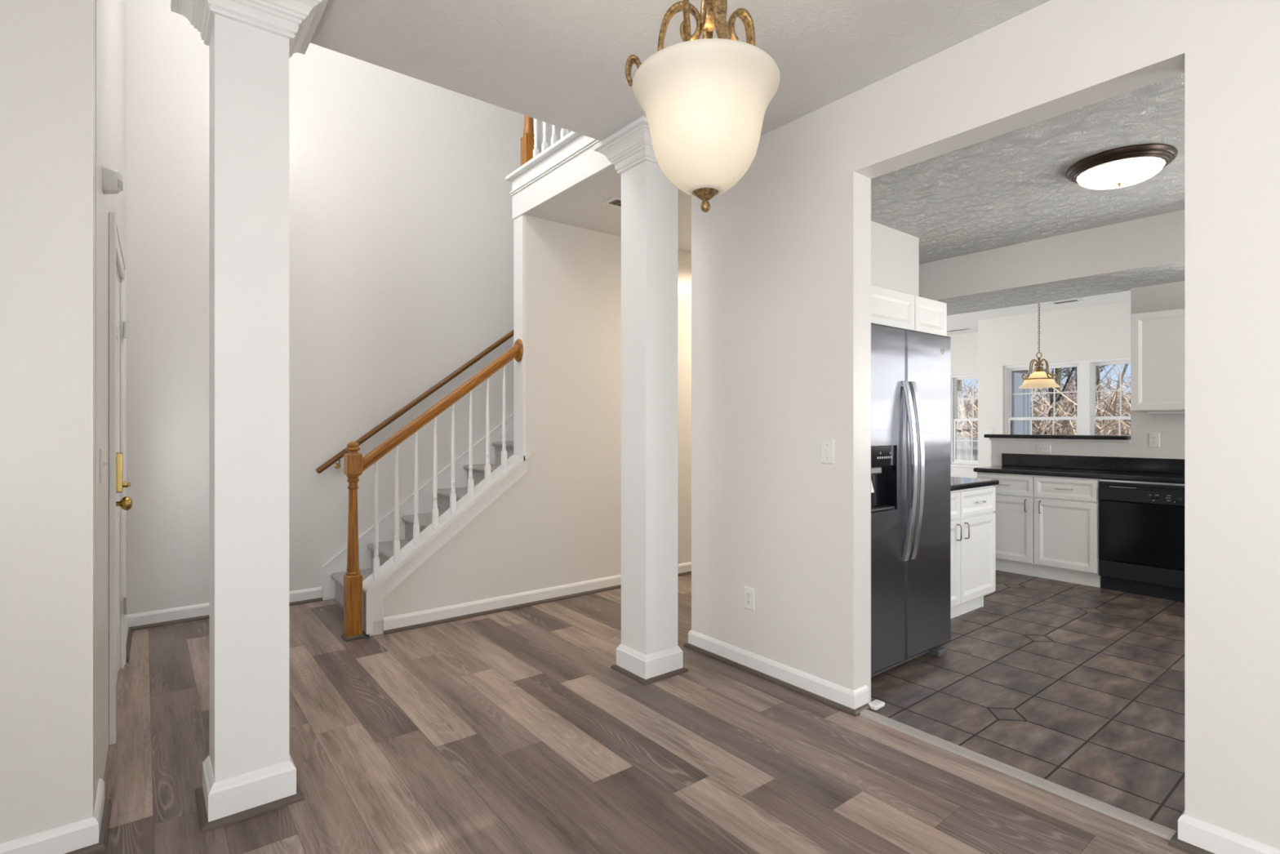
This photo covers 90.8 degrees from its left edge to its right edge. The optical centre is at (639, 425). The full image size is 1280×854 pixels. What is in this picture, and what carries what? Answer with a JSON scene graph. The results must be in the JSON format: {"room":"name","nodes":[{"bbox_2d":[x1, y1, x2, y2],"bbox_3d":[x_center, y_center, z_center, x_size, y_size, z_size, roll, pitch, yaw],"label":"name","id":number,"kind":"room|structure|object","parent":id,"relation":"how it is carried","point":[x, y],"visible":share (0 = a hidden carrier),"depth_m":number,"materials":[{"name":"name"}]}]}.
{"room":"dining room","nodes":[
{"label":"dining room","id":0,"kind":"room"},
{"bbox_2d":[0,0,95,843],"bbox_3d":[-2.164,-0.102,1.602,1.180,2.780,0.125,0,0,-38],"label":"wall","id":1,"kind":"structure","parent":0,"point":[47,47],"depth_m":1.85,"materials":[{"name":"white paint"}]},
{"bbox_2d":[0,777,104,853],"bbox_3d":[-2.196,1.239,1.657,1.198,0.098,0.279,0,0,-38],"label":"baseboard","id":2,"kind":"structure","parent":1,"relation":"attached to","point":[65,838],"depth_m":1.87,"materials":[{"name":"white paint"}]},
{"bbox_2d":[63,799,111,853],"bbox_3d":[-2.183,1.278,1.655,1.216,0.021,0.298,0,0,-38],"label":"trim","id":3,"kind":"structure","parent":1,"relation":"attached to","point":[101,846],"depth_m":1.95,"materials":[{"name":"brown"}]},
{"bbox_2d":[125,626,132,662],"bbox_3d":[-2.999,1.278,3.703,0.020,0.021,0.690,0,0,-37],"label":"trim","id":4,"kind":"structure","parent":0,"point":[130,629],"depth_m":3.66,"materials":[{"name":"brown"}]},
{"bbox_2d":[125,0,570,614],"bbox_3d":[-0.885,-1.412,5.895,6.500,5.400,0.140,0,0,-38],"label":"wall","id":5,"kind":"structure","parent":0,"point":[401,223],"depth_m":4.68,"materials":[{"name":"white paint"}]},
{"bbox_2d":[95,0,125,798],"bbox_3d":[-2.580,-1.412,3.002,0.140,5.400,2.592,0,0,-37],"label":"wall door","id":6,"kind":"structure","parent":5,"relation":"in","point":[110,15],"depth_m":2.28,"materials":[{"name":"white paint"}]},
{"bbox_2d":[100,448,106,483],"bbox_3d":[-1.853,0.139,2.181,0.016,0.116,0.072,0,0,-38],"label":"light switch","id":7,"kind":"object","parent":6,"relation":"attached to","point":[102,463],"visible":1,"depth_m":2.16,"materials":[{"name":"white plastic"}]},
{"bbox_2d":[102,165,123,194],"bbox_3d":[-1.916,-0.884,2.297,0.056,0.088,0.068,0,0,-38],"label":"sensor","id":8,"kind":"object","parent":6,"relation":"attached to","point":[113,184],"visible":1,"depth_m":2.27,"materials":[{"name":"white plastic"}]},
{"bbox_2d":[108,211,132,745],"bbox_3d":[-2.496,0.214,2.942,0.212,2.148,1.084,0,0,-38],"label":"door","id":9,"kind":"structure","parent":6,"relation":"attached to","point":[118,503],"depth_m":2.55,"materials":[{"name":"white paint"}]},
{"bbox_2d":[125,614,128,645],"bbox_3d":[-3.012,1.239,3.693,0.014,0.098,0.690,0,0,-37],"label":"baseboard","id":10,"kind":"structure","parent":6,"relation":"attached to","point":[126,616],"depth_m":3.82,"materials":[{"name":"white paint"}]},
{"bbox_2d":[127,586,322,626],"bbox_3d":[-2.783,1.239,4.304,1.120,0.098,0.014,0,0,-38],"label":"baseboard","id":11,"kind":"structure","parent":5,"relation":"attached to","point":[197,610],"depth_m":4.13,"materials":[{"name":"white paint"}]},
{"bbox_2d":[129,597,322,630],"bbox_3d":[-2.773,1.278,4.291,1.120,0.021,0.020,0,0,-38],"label":"trim","id":12,"kind":"structure","parent":5,"relation":"attached to","point":[297,602],"depth_m":4.13,"materials":[{"name":"brown"}]},
{"bbox_2d":[315,329,513,473],"bbox_3d":[-0.897,-1.026,5.744,3.730,2.759,0.080,0,0,-38],"label":"wall handrail","id":13,"kind":"object","parent":5,"relation":"attached to","point":[338,456],"visible":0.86,"depth_m":5.00,"materials":[{"name":"brown wood"}]},
{"bbox_2d":[368,215,691,635],"bbox_3d":[-0.155,-0.107,5.117,3.915,2.790,0.135,0,0,-38],"label":"wall","id":14,"kind":"structure","parent":0,"point":[559,523],"depth_m":4.71,"materials":[{"name":"white paint"}]},
{"bbox_2d":[362,458,528,634],"bbox_3d":[-1.275,0.748,4.223,1.095,1.041,0.155,0,0,-38],"label":"trim","id":15,"kind":"structure","parent":14,"relation":"attached to","point":[372,604],"depth_m":4.06,"materials":[{"name":"white paint"}]},
{"bbox_2d":[362,451,530,596],"bbox_3d":[-1.275,0.613,4.233,1.112,0.852,0.190,0,0,-38],"label":"cap","id":16,"kind":"object","parent":14,"relation":"attached to","point":[464,504],"visible":0.88,"depth_m":4.15,"materials":[{"name":"white paint"}]},
{"bbox_2d":[513,214,525,455],"bbox_3d":[-0.869,-0.636,4.556,0.024,1.728,0.138,0,0,-38],"label":"trim","id":17,"kind":"structure","parent":14,"relation":"attached to","point":[519,223],"depth_m":4.52,"materials":[{"name":"white paint"}]},
{"bbox_2d":[382,561,691,633],"bbox_3d":[-0.090,1.239,5.074,3.805,0.098,0.014,0,0,-38],"label":"baseboard","id":18,"kind":"structure","parent":14,"relation":"attached to","point":[465,608],"depth_m":4.37,"materials":[{"name":"white paint"}]},
{"bbox_2d":[383,570,691,635],"bbox_3d":[-0.080,1.278,5.062,3.805,0.021,0.020,0,0,-38],"label":"trim","id":19,"kind":"structure","parent":14,"relation":"attached to","point":[569,596],"depth_m":4.36,"materials":[{"name":"brown"}]},
{"bbox_2d":[509,134,613,219],"bbox_3d":[0.654,-1.644,4.908,2.903,0.286,1.505,0,0,-38],"label":"trim","id":20,"kind":"structure","parent":14,"relation":"attached to","point":[576,162],"depth_m":4.10,"materials":[{"name":"white paint"}]},
{"bbox_2d":[505,131,581,182],"bbox_3d":[-0.456,-1.802,4.076,0.170,0.027,1.500,0,0,-38],"label":"cap","id":21,"kind":"object","parent":20,"relation":"on","point":[571,135],"visible":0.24,"depth_m":4.20,"materials":[{"name":"white paint"}]},
{"bbox_2d":[520,115,571,165],"bbox_3d":[-0.230,-2.314,4.171,0.538,0.996,1.370,0,0,-38],"label":"landing railing","id":22,"kind":"object","parent":21,"relation":"on","point":[531,140],"visible":0.23,"depth_m":4.48,"materials":[{"name":"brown wood"}]},
{"bbox_2d":[96,573,1189,853],"bbox_3d":[0.372,1.288,2.519,6.500,0.001,6.900,0,0,-38],"label":"floor","id":23,"kind":"structure","parent":0,"point":[514,731],"depth_m":2.45,"materials":[{"name":"wood"}]},
{"bbox_2d":[170,0,328,833],"bbox_3d":[-1.360,-0.102,2.195,0.428,2.780,0.426,0,0,-38],"label":"column","id":24,"kind":"structure","parent":23,"relation":"on","point":[249,770],"depth_m":2.11,"materials":[{"name":"white paint"}]},
{"bbox_2d":[321,413,513,605],"bbox_3d":[-0.621,-0.190,5.426,3.664,2.956,0.922,0,0,-38],"label":"staircase","id":25,"kind":"structure","parent":23,"relation":"on","point":[334,571],"depth_m":5.00,"materials":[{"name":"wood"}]},
{"bbox_2d":[341,338,523,641],"bbox_3d":[-1.327,0.335,4.170,1.182,1.907,0.135,0,0,-38],"label":"stair railing","id":26,"kind":"object","parent":23,"relation":"on","point":[354,464],"visible":1,"depth_m":4.00,"materials":[{"name":"brown wood"}]},
{"bbox_2d":[592,115,688,685],"bbox_3d":[0.049,-0.102,3.327,0.428,2.780,0.426,0,0,-38],"label":"column","id":27,"kind":"structure","parent":23,"relation":"on","point":[648,652],"depth_m":3.25,"materials":[{"name":"white paint"}]},
{"bbox_2d":[859,709,1176,839],"bbox_3d":[1.336,1.282,2.401,0.064,0.012,1.142,0,0,-38],"label":"threshold strip","id":28,"kind":"object","parent":23,"relation":"on","point":[1150,826],"visible":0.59,"depth_m":2.28,"materials":[{"name":"grey"}]},
{"bbox_2d":[310,0,1184,335],"bbox_3d":[2.091,-1.642,4.789,12.090,0.300,9.340,0,0,-38],"label":"ceiling","id":29,"kind":"structure","parent":0,"point":[558,63],"depth_m":2.79,"materials":[{"name":"white paint"}]},
{"bbox_2d":[603,196,621,208],"bbox_3d":[-0.076,-1.496,4.301,0.320,0.008,0.145,0,0,-38],"label":"ceiling vent","id":30,"kind":"object","parent":29,"relation":"in","point":[615,202],"visible":0.34,"depth_m":4.24,"materials":[{"name":"white plastic"}]},
{"bbox_2d":[625,0,780,212],"bbox_3d":[0.176,-1.033,1.700,0.393,0.918,0.393,0,0,-41],"label":"pendant light","id":31,"kind":"object","parent":29,"relation":"hanging from","point":[704,102],"visible":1,"depth_m":1.59,"materials":[{"name":"white glass"}]},
{"bbox_2d":[946,328,971,332],"bbox_3d":[4.974,-1.488,9.882,0.160,0.008,0.340,0,0,-38],"label":"ceiling vent","id":32,"kind":"object","parent":29,"relation":"in","point":[962,329],"visible":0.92,"depth_m":9.88,"materials":[{"name":"white plastic"}]},
{"bbox_2d":[1018,302,1060,388],"bbox_3d":[4.490,-0.958,7.102,0.404,1.068,0.404,0,0,-38],"label":"pendant","id":33,"kind":"object","parent":29,"relation":"hanging from","point":[1039,379],"visible":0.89,"depth_m":7.06,"materials":[{"name":"beige glass"}]},
{"bbox_2d":[1049,298,1082,304],"bbox_3d":[5.134,-1.488,7.609,0.160,0.008,0.290,0,0,-38],"label":"ceiling vent","id":34,"kind":"object","parent":29,"relation":"in","point":[1073,300],"visible":1,"depth_m":7.59,"materials":[{"name":"white plastic"}]},
{"bbox_2d":[1065,143,1177,190],"bbox_3d":[2.728,-1.424,3.593,0.508,0.134,0.508,0,0,-38],"label":"flush ceiling light","id":35,"kind":"object","parent":29,"relation":"attached to","point":[1126,166],"visible":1,"depth_m":3.47,"materials":[{"name":"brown glass"}]},
{"bbox_2d":[871,221,919,296],"bbox_3d":[1.316,-0.102,4.395,2.215,2.780,0.120,0,0,-38],"label":"wall","id":36,"kind":"structure","parent":0,"point":[895,254],"depth_m":4.81,"materials":[{"name":"white paint"}]},
{"bbox_2d":[871,284,946,336],"bbox_3d":[1.256,-0.659,3.857,1.225,0.225,0.647,0,0,-38],"label":"upper cabinet","id":37,"kind":"object","parent":36,"relation":"attached to","point":[891,308],"visible":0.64,"depth_m":3.70,"materials":[{"name":"white paint"}]},
{"bbox_2d":[946,332,977,478],"bbox_3d":[4.894,-0.102,10.882,0.150,2.780,3.150,0,0,-38],"label":"wall","id":38,"kind":"structure","parent":0,"point":[964,347],"depth_m":10.27,"materials":[{"name":"white paint"}]},
{"bbox_2d":[951,373,977,467],"bbox_3d":[5.463,-0.072,10.133,0.180,1.500,0.990,0,0,-38],"label":"window","id":39,"kind":"structure","parent":38,"relation":"in","point":[960,463],"depth_m":10.44,"materials":[{"name":"white paint"}]},
{"bbox_2d":[691,0,1279,848],"bbox_3d":[1.683,-0.102,2.025,0.140,2.780,4.300,0,0,-38],"label":"wall","id":40,"kind":"structure","parent":0,"point":[781,257],"depth_m":2.50,"materials":[{"name":"white paint"}]},
{"bbox_2d":[743,586,754,610],"bbox_3d":[0.572,0.910,3.317,0.009,0.116,0.072,0,0,-38],"label":"wall outlet","id":41,"kind":"object","parent":40,"relation":"attached to","point":[748,593],"visible":1,"depth_m":3.31,"materials":[{"name":"white plastic"}]},
{"bbox_2d":[746,591,751,597],"bbox_3d":[0.570,0.890,3.316,0.005,0.025,0.033,0,0,-38],"label":"receptacle","id":42,"kind":"object","parent":41,"relation":"attached to","point":[748,593],"depth_m":3.31,"materials":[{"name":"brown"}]},
{"bbox_2d":[746,599,751,604],"bbox_3d":[0.570,0.929,3.316,0.005,0.025,0.033,0,0,-38],"label":"receptacle","id":43,"kind":"object","parent":41,"relation":"attached to","point":[748,601],"depth_m":3.31,"materials":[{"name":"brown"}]},
{"bbox_2d":[683,642,871,716],"bbox_3d":[0.670,1.278,3.285,0.173,0.021,1.132,0,0,-38],"label":"trim","id":44,"kind":"structure","parent":40,"relation":"attached to","point":[856,712],"depth_m":3.11,"materials":[{"name":"brown"}]},
{"bbox_2d":[688,630,868,709],"bbox_3d":[0.678,1.239,3.291,0.154,0.098,1.094,0,0,-38],"label":"baseboard","id":45,"kind":"structure","parent":40,"relation":"attached to","point":[853,699],"depth_m":3.12,"materials":[{"name":"white paint"}]},
{"bbox_2d":[821,438,834,464],"bbox_3d":[0.868,0.122,2.934,0.016,0.116,0.072,0,0,-38],"label":"light switch","id":46,"kind":"object","parent":40,"relation":"attached to","point":[827,445],"visible":1,"depth_m":2.93,"materials":[{"name":"white plastic"}]},
{"bbox_2d":[868,699,884,710],"bbox_3d":[1.078,1.277,2.883,0.080,0.022,0.047,0,0,-38],"label":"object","id":47,"kind":"structure","parent":40,"relation":"attached to","point":[875,704],"depth_m":2.87,"materials":[{"name":"white paint"}]},
{"bbox_2d":[1168,828,1214,853],"bbox_3d":[2.345,1.278,1.158,0.173,0.021,2.120,0,0,-38],"label":"trim","id":48,"kind":"structure","parent":40,"relation":"attached to","point":[1174,842],"depth_m":1.91,"materials":[{"name":"brown"}]},
{"bbox_2d":[1177,810,1279,853],"bbox_3d":[2.358,1.239,1.156,0.154,0.098,2.101,0,0,-38],"label":"baseboard","id":49,"kind":"structure","parent":40,"relation":"attached to","point":[1209,837],"depth_m":1.87,"materials":[{"name":"white paint"}]},
{"bbox_2d":[1010,369,1027,434],"bbox_3d":[5.480,0.348,9.304,1.120,3.380,0.035,0,0,-38],"label":"wall","id":50,"kind":"structure","parent":0,"point":[1024,371],"depth_m":9.42,"materials":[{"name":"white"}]},
{"bbox_2d":[1012,372,1027,434],"bbox_3d":[5.657,-0.092,9.402,0.480,1.360,0.030,0,0,-38],"label":"window","id":51,"kind":"structure","parent":50,"relation":"in","point":[1020,402],"depth_m":9.39,"materials":[{"name":"white paint"}]},
{"bbox_2d":[1026,369,1031,434],"bbox_3d":[5.940,0.213,9.665,0.090,3.650,0.045,0,0,-38],"label":"board","id":52,"kind":"object","parent":50,"relation":"attached to","point":[1028,371],"depth_m":9.63,"materials":[{"name":"white paint"}]},
{"bbox_2d":[870,569,1184,830],"bbox_3d":[4.846,1.288,4.401,7.940,0.001,5.324,0,0,-38],"label":"floor","id":53,"kind":"structure","parent":0,"point":[1151,781],"depth_m":3.08,"materials":[{"name":"tile"}]},
{"bbox_2d":[871,322,951,677],"bbox_3d":[1.188,0.393,3.575,0.910,1.790,0.850,0,0,-38],"label":"refrigerator","id":54,"kind":"object","parent":53,"relation":"on","point":[911,370],"visible":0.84,"depth_m":3.26,"materials":[{"name":"grey metal"}]},
{"bbox_2d":[951,485,995,618],"bbox_3d":[1.889,0.856,4.345,1.113,0.864,0.663,0,0,-38],"label":"base cabinet","id":55,"kind":"object","parent":53,"relation":"on","point":[973,517],"visible":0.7,"depth_m":4.25,"materials":[{"name":"white paint"}]},
{"bbox_2d":[951,476,999,490],"bbox_3d":[1.892,0.403,4.356,1.140,0.038,0.646,0,0,-38],"label":"countertop","id":56,"kind":"structure","parent":55,"relation":"on","point":[957,482],"depth_m":4.30,"materials":[{"name":"black stone"}]},
{"bbox_2d":[976,471,1035,576],"bbox_3d":[3.376,0.856,5.669,0.578,0.864,0.465,0,0,-38],"label":"base cabinet","id":57,"kind":"object","parent":53,"relation":"on","point":[1015,493],"visible":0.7,"depth_m":5.45,"materials":[{"name":"white paint"}]},
{"bbox_2d":[871,570,1184,821],"bbox_3d":[4.867,1.349,4.371,7.945,0.118,5.350,0,0,-38],"label":"grout","id":58,"kind":"object","parent":53,"relation":"in","point":[1182,776],"depth_m":3.07,"materials":[{"name":"grey"}]},
{"bbox_2d":[1034,475,1101,587],"bbox_3d":[3.662,0.856,5.306,0.578,0.864,0.457,0,0,-38],"label":"base cabinet","id":59,"kind":"object","parent":53,"relation":"on","point":[1066,508],"visible":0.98,"depth_m":5.14,"materials":[{"name":"white paint"}]},
{"bbox_2d":[1098,479,1184,601],"bbox_3d":[3.986,0.857,4.876,0.564,0.862,0.604,0,0,-38],"label":"dishwasher","id":60,"kind":"object","parent":53,"relation":"on","point":[1141,524],"visible":0.74,"depth_m":4.75,"materials":[{"name":"black plastic"}]},
{"bbox_3d":[4.467,0.856,4.282,0.578,0.864,0.904,0,0,-38],"label":"base cabinet","id":61,"kind":"object","parent":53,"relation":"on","visible":0},
{"bbox_2d":[973,453,1184,483],"bbox_3d":[4.531,0.345,4.215,0.564,0.154,4.220,0,0,-38],"label":"countertop","id":62,"kind":"structure","parent":61,"relation":"on","point":[1159,468],"depth_m":5.29,"materials":[{"name":"black stone"}]},
{"bbox_2d":[919,209,1184,315],"bbox_3d":[3.287,-1.315,5.704,0.900,0.355,9.300,0,0,-38],"label":"wall","id":63,"kind":"structure","parent":0,"point":[1119,257],"depth_m":5.04,"materials":[{"name":"white paint"}]},
{"bbox_2d":[977,301,1130,466],"bbox_3d":[5.825,-0.102,7.822,0.150,2.780,3.090,0,0,-38],"label":"wall","id":64,"kind":"structure","parent":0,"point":[1102,331],"depth_m":8.41,"materials":[{"name":"white paint"}]},
{"bbox_2d":[985,429,994,434],"bbox_3d":[4.903,0.114,8.859,0.016,0.116,0.116,0,0,-38],"label":"double light switch","id":65,"kind":"object","parent":64,"relation":"attached to","point":[987,431],"visible":0.74,"depth_m":8.86,"materials":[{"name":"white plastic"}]},
{"bbox_2d":[1003,356,1130,435],"bbox_3d":[5.652,-0.072,8.017,0.180,1.500,1.970,0,0,-38],"label":"window","id":66,"kind":"structure","parent":64,"relation":"attached to","point":[1086,391],"depth_m":8.03,"materials":[{"name":"white paint"}]},
{"bbox_2d":[991,280,1184,473],"bbox_3d":[4.957,-0.102,4.219,0.110,2.780,4.900,0,0,-38],"label":"wall","id":67,"kind":"structure","parent":0,"point":[1171,427],"depth_m":5.19,"materials":[{"name":"white paint"}]},
{"bbox_2d":[1036,444,1050,453],"bbox_3d":[3.676,0.216,5.751,0.009,0.072,0.116,0,0,-38],"label":"wall outlet","id":68,"kind":"object","parent":67,"relation":"attached to","point":[1040,448],"visible":1,"depth_m":5.75,"materials":[{"name":"white plastic"}]},
{"bbox_2d":[983,434,1131,442],"bbox_3d":[3.792,0.115,5.744,0.315,0.054,1.142,0,0,-38],"label":"bar ledge","id":69,"kind":"object","parent":67,"relation":"on","point":[1120,438],"visible":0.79,"depth_m":5.60,"materials":[{"name":"black laminate"}]},
{"bbox_2d":[1001,453,1184,473],"bbox_3d":[4.536,0.326,4.649,0.019,0.116,3.497,0,0,-38],"label":"backsplash","id":70,"kind":"structure","parent":67,"relation":"attached to","point":[1082,462],"depth_m":5.41,"materials":[{"name":"black stone"}]},
{"bbox_2d":[1148,432,1159,447],"bbox_3d":[4.172,0.122,5.122,0.009,0.116,0.072,0,0,-38],"label":"wall outlet","id":71,"kind":"object","parent":67,"relation":"attached to","point":[1153,437],"visible":1,"depth_m":5.12,"materials":[{"name":"white plastic"}]},
{"bbox_2d":[1131,307,1184,413],"bbox_3d":[4.240,-0.482,4.758,0.347,0.790,0.795,0,0,-38],"label":"upper cabinet","id":72,"kind":"object","parent":67,"relation":"attached to","point":[1157,337],"visible":0.41,"depth_m":4.84,"materials":[{"name":"white paint"}]},
{"bbox_2d":[1146,410,1184,413],"bbox_3d":[4.222,-0.098,4.741,0.140,0.022,0.630,0,0,-38],"label":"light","id":73,"kind":"object","parent":72,"relation":"attached to","point":[1148,411],"depth_m":4.86,"materials":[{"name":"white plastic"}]},
{"label":"outside","id":74,"kind":"structure","parent":0,"visible":0},
{"bbox_2d":[962,396,1128,425],"bbox_3d":[25.944,-0.382,36.322,64.300,5.085,95.000,0,0,-38],"label":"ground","id":75,"kind":"structure","parent":74,"point":[1125,397],"depth_m":56.44,"materials":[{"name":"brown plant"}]},
{"bbox_2d":[955,379,961,436],"bbox_3d":[10.704,-3.157,21.623,6.461,10.274,4.467,0,0,-6],"label":"bare tree","id":76,"kind":"object","parent":75,"relation":"on","point":[959,381],"visible":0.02,"depth_m":21.54,"materials":[{"name":"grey plant"}]},
{"bbox_2d":[955,436,977,460],"bbox_3d":[9.599,1.173,15.267,0.070,1.730,28.123,0,0,-38],"label":"wooden fence","id":77,"kind":"object","parent":75,"relation":"on","point":[963,447],"visible":0.02,"depth_m":16.58,"materials":[{"name":"white wood"}]},
{"bbox_2d":[955,364,1130,454],"bbox_3d":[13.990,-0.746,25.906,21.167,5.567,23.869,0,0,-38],"label":"bare tree","id":78,"kind":"object","parent":75,"relation":"on","point":[1106,427],"visible":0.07,"depth_m":18.34,"materials":[{"name":"brown plant"}]},
{"bbox_2d":[1043,368,1075,404],"bbox_3d":[19.859,-3.067,28.848,3.789,8.035,5.644,0,0,-16],"label":"bare tree","id":79,"kind":"object","parent":75,"relation":"on","point":[1061,368],"visible":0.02,"depth_m":29.50,"materials":[{"name":"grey plant"}]},
{"bbox_2d":[1045,367,1075,421],"bbox_3d":[21.242,-1.465,31.173,1.802,4.298,1.841,0,0,-38],"label":"pine tree","id":80,"kind":"object","parent":75,"relation":"on","point":[1064,371],"visible":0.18,"depth_m":31.21,"materials":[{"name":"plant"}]},
{"bbox_2d":[1031,367,1102,434],"bbox_3d":[12.196,-1.300,19.227,3.195,6.589,2.607,0,0,30],"label":"bare tree","id":81,"kind":"object","parent":75,"relation":"on","point":[1058,371],"visible":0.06,"depth_m":19.50,"materials":[{"name":"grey plant"}]},
{"bbox_2d":[1033,366,1112,434],"bbox_3d":[14.153,-1.373,21.148,3.863,6.356,3.621,0,0,17],"label":"bare tree","id":82,"kind":"object","parent":75,"relation":"on","point":[1051,371],"visible":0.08,"depth_m":20.66,"materials":[{"name":"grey plant"}]},
{"bbox_2d":[1095,364,1106,420],"bbox_3d":[18.383,-2.584,25.428,1.518,7.550,2.209,0,0,4],"label":"pine tree","id":83,"kind":"object","parent":75,"relation":"on","point":[1100,367],"visible":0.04,"depth_m":25.28,"materials":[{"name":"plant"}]},
{"bbox_2d":[1095,364,1114,434],"bbox_3d":[16.311,-3.067,22.711,5.710,9.235,2.449,0,0,22],"label":"bare tree","id":84,"kind":"object","parent":75,"relation":"on","point":[1099,381],"visible":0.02,"depth_m":22.43,"materials":[{"name":"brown plant"}]},
{"bbox_2d":[1095,364,1130,434],"bbox_3d":[16.938,-2.298,21.089,3.361,7.868,4.140,0,0,-38],"label":"bare tree","id":85,"kind":"object","parent":75,"relation":"on","point":[1103,365],"visible":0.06,"depth_m":21.30,"materials":[{"name":"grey plant"}]},
{"bbox_2d":[1105,364,1130,415],"bbox_3d":[24.913,-3.676,32.474,3.648,8.249,4.662,0,0,-21],"label":"bare tree","id":86,"kind":"object","parent":75,"relation":"on","point":[1126,365],"visible":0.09,"depth_m":32.75,"materials":[{"name":"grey plant"}]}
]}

